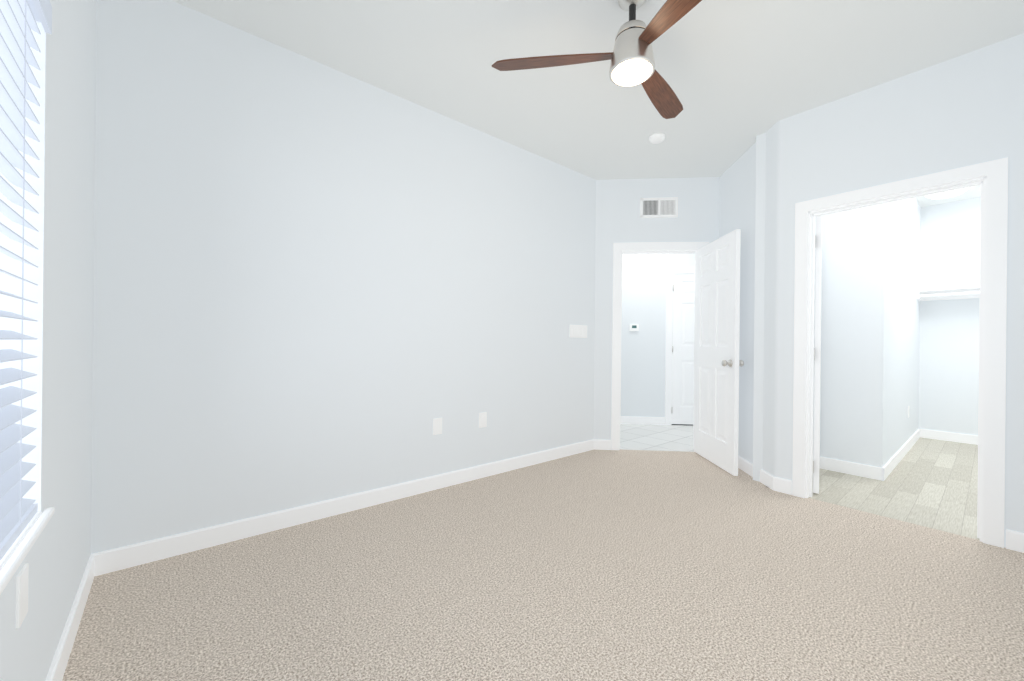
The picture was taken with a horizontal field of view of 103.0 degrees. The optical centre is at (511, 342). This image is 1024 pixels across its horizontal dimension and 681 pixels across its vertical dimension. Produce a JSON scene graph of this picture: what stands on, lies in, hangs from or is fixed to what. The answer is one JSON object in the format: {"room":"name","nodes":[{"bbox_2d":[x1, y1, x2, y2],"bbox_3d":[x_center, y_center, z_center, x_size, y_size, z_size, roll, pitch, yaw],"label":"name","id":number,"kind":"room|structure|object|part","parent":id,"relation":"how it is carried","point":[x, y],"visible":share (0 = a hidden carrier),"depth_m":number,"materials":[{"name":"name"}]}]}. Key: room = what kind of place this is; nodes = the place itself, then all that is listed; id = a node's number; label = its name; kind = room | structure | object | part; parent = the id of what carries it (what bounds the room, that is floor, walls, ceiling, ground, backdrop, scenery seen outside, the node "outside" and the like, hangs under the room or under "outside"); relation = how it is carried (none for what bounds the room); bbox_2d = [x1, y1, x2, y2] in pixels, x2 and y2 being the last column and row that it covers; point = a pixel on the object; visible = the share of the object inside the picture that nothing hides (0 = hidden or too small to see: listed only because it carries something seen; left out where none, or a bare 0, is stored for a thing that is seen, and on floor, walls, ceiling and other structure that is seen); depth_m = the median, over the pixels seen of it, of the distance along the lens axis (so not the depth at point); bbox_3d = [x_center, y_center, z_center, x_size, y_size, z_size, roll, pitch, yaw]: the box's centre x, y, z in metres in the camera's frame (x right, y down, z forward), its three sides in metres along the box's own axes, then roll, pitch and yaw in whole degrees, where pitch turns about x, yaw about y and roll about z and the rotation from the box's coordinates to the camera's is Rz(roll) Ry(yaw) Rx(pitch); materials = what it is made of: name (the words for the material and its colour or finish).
{"room":"empty bedroom","nodes":[
{"label":"empty bedroom","id":0,"kind":"room"},
{"bbox_2d":[0,0,96,680],"bbox_3d":[-1.001,-0.310,0.670,0.150,2.760,3.200,1,0,-40],"label":"wall","id":1,"kind":"structure","parent":0,"point":[59,473],"depth_m":1.24,"materials":[{"name":"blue paint"}]},
{"bbox_2d":[16,563,28,628],"bbox_3d":[-1.151,0.593,0.957,0.006,0.118,0.075,1,0,-40],"label":"electrical outlet plate","id":2,"kind":"object","parent":1,"relation":"attached to","point":[21,594],"visible":1,"depth_m":0.94,"materials":[{"name":"white plastic"}]},
{"bbox_2d":[0,0,51,559],"bbox_3d":[-0.700,-0.223,0.391,0.072,1.364,1.811,1,0,-40],"label":"window blinds","id":3,"kind":"object","parent":1,"relation":"attached to","point":[18,23],"visible":1,"depth_m":0.97,"materials":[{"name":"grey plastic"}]},
{"bbox_2d":[0,507,53,594],"bbox_3d":[-0.719,0.472,0.382,0.122,0.020,1.875,1,0,-40],"label":"window sill","id":4,"kind":"structure","parent":1,"relation":"attached to","point":[11,560],"depth_m":0.92,"materials":[{"name":"white wood"}]},
{"bbox_2d":[91,0,595,553],"bbox_3d":[-0.584,-0.306,3.039,3.847,2.760,0.120,1,0,-40],"label":"wall","id":5,"kind":"structure","parent":0,"point":[315,282],"depth_m":2.39,"materials":[{"name":"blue paint"}]},
{"bbox_2d":[433,418,441,434],"bbox_3d":[-0.547,0.614,2.995,0.075,0.118,0.006,1,0,-40],"label":"electrical outlet plate","id":6,"kind":"object","parent":5,"relation":"attached to","point":[437,425],"depth_m":2.99,"materials":[{"name":"white plastic"}]},
{"bbox_2d":[479,412,486,427],"bbox_3d":[-0.234,0.618,3.259,0.075,0.118,0.009,1,0,-40],"label":"electrical outlet plate","id":7,"kind":"object","parent":5,"relation":"attached to","point":[482,416],"depth_m":3.26,"materials":[{"name":"white plastic"}]},
{"bbox_2d":[46,439,1023,680],"bbox_3d":[0.745,1.038,2.157,4.458,0.100,2.960,1,0,-40],"label":"baseboard","id":8,"kind":"structure","parent":5,"relation":"attached to","point":[112,560],"depth_m":2.28,"materials":[{"name":"white wood"}]},
{"bbox_2d":[569,325,586,337],"bbox_3d":[0.647,-0.113,3.996,0.253,0.121,0.010,1,0,-40],"label":"switch plate","id":9,"kind":"object","parent":5,"relation":"attached to","point":[578,331],"visible":1,"depth_m":4.00,"materials":[{"name":"white plastic"}]},
{"bbox_2d":[172,0,1023,206],"bbox_3d":[1.031,-1.744,3.946,7.760,0.150,6.960,1,0,-40],"label":"ceiling","id":10,"kind":"structure","parent":0,"point":[738,76],"depth_m":2.38,"materials":[{"name":"white paint"}]},
{"bbox_2d":[492,0,701,118],"bbox_3d":[0.696,-1.470,1.972,1.136,0.405,1.175,1,0,-40],"label":"ceiling fan","id":11,"kind":"object","parent":10,"relation":"hanging from","point":[631,56],"visible":1,"depth_m":1.94,"materials":[{"name":"brown wood"}]},
{"bbox_2d":[649,133,664,143],"bbox_3d":[1.174,-1.649,3.295,0.128,0.038,0.128,1,0,-40],"label":"smoke detector","id":12,"kind":"object","parent":10,"relation":"attached to","point":[656,138],"visible":1,"depth_m":3.26,"materials":[{"name":"white plastic"}]},
{"bbox_2d":[925,187,969,198],"bbox_3d":[4.578,-1.585,4.286,0.340,0.095,0.340,1,0,-40],"label":"closet ceiling light","id":13,"kind":"object","parent":10,"relation":"attached to","point":[948,194],"visible":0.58,"depth_m":4.25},
{"bbox_2d":[621,254,676,416],"bbox_3d":[1.008,-0.289,5.622,1.697,2.760,1.697,1,0,-40],"label":"wall","id":14,"kind":"structure","parent":0,"point":[643,357],"depth_m":5.50,"materials":[{"name":"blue paint"}]},
{"bbox_2d":[629,324,638,330],"bbox_3d":[1.649,-0.203,5.497,0.120,0.090,0.022,1,0,5],"label":"thermostat","id":15,"kind":"object","parent":14,"relation":"attached to","point":[633,329],"visible":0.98,"depth_m":5.49,"materials":[{"name":"white plastic"}]},
{"bbox_2d":[620,416,664,424],"bbox_3d":[1.492,1.046,5.513,3.050,0.100,0.013,1,0,5],"label":"baseboard","id":16,"kind":"structure","parent":14,"relation":"attached to","point":[643,420],"depth_m":5.48,"materials":[{"name":"white wood"}]},
{"bbox_2d":[593,177,719,439],"bbox_3d":[1.369,-0.286,4.186,3.200,2.760,0.120,1,0,5],"label":"wall","id":17,"kind":"structure","parent":0,"point":[619,219],"depth_m":4.15,"materials":[{"name":"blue paint"}]},
{"bbox_2d":[640,197,677,217],"bbox_3d":[1.485,-1.367,4.110,0.370,0.200,0.016,1,0,5],"label":"air vent","id":18,"kind":"object","parent":17,"relation":"in","point":[659,208],"depth_m":4.11,"materials":[{"name":"white metal"}]},
{"bbox_3d":[1.485,-1.367,4.117,0.350,0.180,0.001,1,0,5],"label":"back air vent grille","id":19,"kind":"part","parent":18,"relation":"part of","materials":[{"name":"grey metal"}]},
{"bbox_2d":[611,242,708,449],"bbox_3d":[1.496,0.041,4.176,0.938,2.109,0.152,1,0,5],"label":"door frame","id":20,"kind":"structure","parent":17,"relation":"attached to","point":[619,249],"depth_m":4.14,"materials":[{"name":"white wood"}]},
{"bbox_2d":[694,229,740,475],"bbox_3d":[1.845,0.080,3.701,0.035,2.015,0.758,1,0,1],"label":"entry door","id":21,"kind":"structure","parent":17,"relation":"in","point":[717,337],"depth_m":3.61,"materials":[{"name":"white wood"}]},
{"bbox_2d":[721,359,743,366],"bbox_3d":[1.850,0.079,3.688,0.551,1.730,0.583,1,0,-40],"label":"handle","id":22,"kind":"object","parent":21,"relation":"attached to","point":[724,363],"visible":0.62,"depth_m":3.38,"materials":[{"name":"silver metal"}]},
{"bbox_2d":[677,254,694,267],"bbox_3d":[2.685,-0.272,5.516,0.701,2.760,0.799,1,0,-40],"label":"wall","id":23,"kind":"structure","parent":0,"point":[683,260],"depth_m":5.45,"materials":[{"name":"white paint"}]},
{"bbox_2d":[665,268,694,424],"bbox_3d":[2.539,0.052,5.485,0.938,2.109,0.136,1,0,5],"label":"door frame","id":24,"kind":"structure","parent":23,"relation":"attached to","point":[670,272],"depth_m":5.45,"materials":[{"name":"white wood"}]},
{"bbox_2d":[672,274,694,424],"bbox_3d":[2.536,0.087,5.452,0.758,2.015,0.035,1,0,5],"label":"hall door","id":25,"kind":"structure","parent":23,"relation":"in","point":[683,351],"depth_m":5.46,"materials":[{"name":"white wood"}]},
{"bbox_2d":[719,123,776,475],"bbox_3d":[2.081,-0.278,3.584,0.120,2.760,1.061,1,0,5],"label":"wall","id":26,"kind":"structure","parent":0,"point":[737,201],"depth_m":3.42,"materials":[{"name":"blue paint"}]},
{"bbox_2d":[773,120,780,476],"bbox_3d":[2.027,-0.279,3.058,0.100,2.760,0.100,1,0,-40],"label":"wall","id":27,"kind":"structure","parent":26,"relation":"attached to","point":[777,281],"depth_m":3.04,"materials":[{"name":"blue paint"}]},
{"bbox_2d":[753,133,765,481],"bbox_3d":[2.300,-0.276,3.486,0.830,2.760,0.120,1,0,-40],"label":"wall","id":28,"kind":"structure","parent":0,"point":[759,304],"depth_m":3.24,"materials":[{"name":"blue paint"}]},
{"bbox_2d":[813,198,920,467],"bbox_3d":[3.786,-0.260,4.385,2.600,2.760,0.665,1,0,-40],"label":"wall","id":29,"kind":"structure","parent":0,"point":[870,336],"depth_m":3.50,"materials":[{"name":"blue paint"}]},
{"bbox_2d":[820,457,879,479],"bbox_3d":[2.805,1.059,3.505,0.013,0.100,0.520,1,0,-40],"label":"baseboard","id":30,"kind":"structure","parent":29,"relation":"attached to","point":[873,472],"depth_m":3.43,"materials":[{"name":"white wood"}]},
{"bbox_2d":[880,429,920,480],"bbox_3d":[3.940,1.071,4.084,2.493,0.100,0.013,1,0,-40],"label":"baseboard","id":31,"kind":"structure","parent":29,"relation":"attached to","point":[893,462],"depth_m":3.78,"materials":[{"name":"white wood"}]},
{"bbox_2d":[777,33,1023,547],"bbox_3d":[2.663,-0.272,2.321,0.120,2.760,1.951,1,0,-40],"label":"wall","id":32,"kind":"structure","parent":0,"point":[966,109],"depth_m":2.45,"materials":[{"name":"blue paint"}]},
{"bbox_2d":[813,235,815,472],"bbox_3d":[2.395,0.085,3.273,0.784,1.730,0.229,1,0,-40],"label":"door hinge","id":33,"kind":"object","parent":32,"relation":"attached to","point":[814,351],"visible":0.27,"depth_m":2.96,"materials":[{"name":"silver metal"}]},
{"bbox_2d":[813,215,821,493],"bbox_3d":[2.456,0.086,3.268,0.035,2.015,0.795,1,0,37],"label":"closet door","id":34,"kind":"structure","parent":32,"relation":"in","point":[817,360],"depth_m":2.95,"materials":[{"name":"white wood"}]},
{"bbox_2d":[792,157,1007,547],"bbox_3d":[2.409,0.051,2.617,0.152,2.109,0.975,1,0,-40],"label":"door frame","id":35,"kind":"structure","parent":32,"relation":"attached to","point":[990,178],"depth_m":2.31,"materials":[{"name":"white wood"}]},
{"bbox_2d":[919,197,980,435],"bbox_3d":[5.414,-0.243,4.380,0.120,2.760,1.445,1,0,-40],"label":"wall","id":36,"kind":"structure","parent":0,"point":[949,341],"depth_m":4.70,"materials":[{"name":"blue paint"}]},
{"bbox_2d":[917,286,979,300],"bbox_3d":[5.210,-0.552,4.284,0.320,0.103,1.325,1,0,-40],"label":"shelf","id":37,"kind":"object","parent":36,"relation":"attached to","point":[950,293],"visible":0.62,"depth_m":4.60,"materials":[{"name":"white wood"}]},
{"bbox_2d":[921,429,977,444],"bbox_3d":[5.313,1.086,4.381,0.013,0.100,1.260,1,0,-40],"label":"baseboard","id":38,"kind":"structure","parent":36,"relation":"attached to","point":[931,434],"depth_m":4.69,"materials":[{"name":"white wood"}]},
{"bbox_3d":[1.001,1.153,3.945,7.760,0.116,6.960,1,0,-40],"label":"floor","id":39,"kind":"structure","parent":0,"visible":0},
{"bbox_2d":[62,449,1023,680],"bbox_3d":[0.744,1.090,2.157,4.458,0.004,2.960,1,0,-40],"label":"carpet floor","id":40,"kind":"structure","parent":39,"relation":"on","point":[621,565],"depth_m":1.75,"materials":[{"name":"beige carpet"}]},
{"bbox_2d":[620,424,693,451],"bbox_3d":[1.434,1.097,4.832,3.050,0.004,1.380,1,0,5],"label":"tile floor","id":41,"kind":"structure","parent":39,"relation":"on","point":[656,437],"depth_m":4.71,"materials":[{"name":"white tile"}]},
{"bbox_2d":[809,437,979,539],"bbox_3d":[3.837,1.122,3.494,3.410,0.004,1.870,1,0,-40],"label":"closet floor","id":42,"kind":"structure","parent":39,"relation":"on","point":[930,483],"depth_m":3.08,"materials":[{"name":"tile"}]}
]}

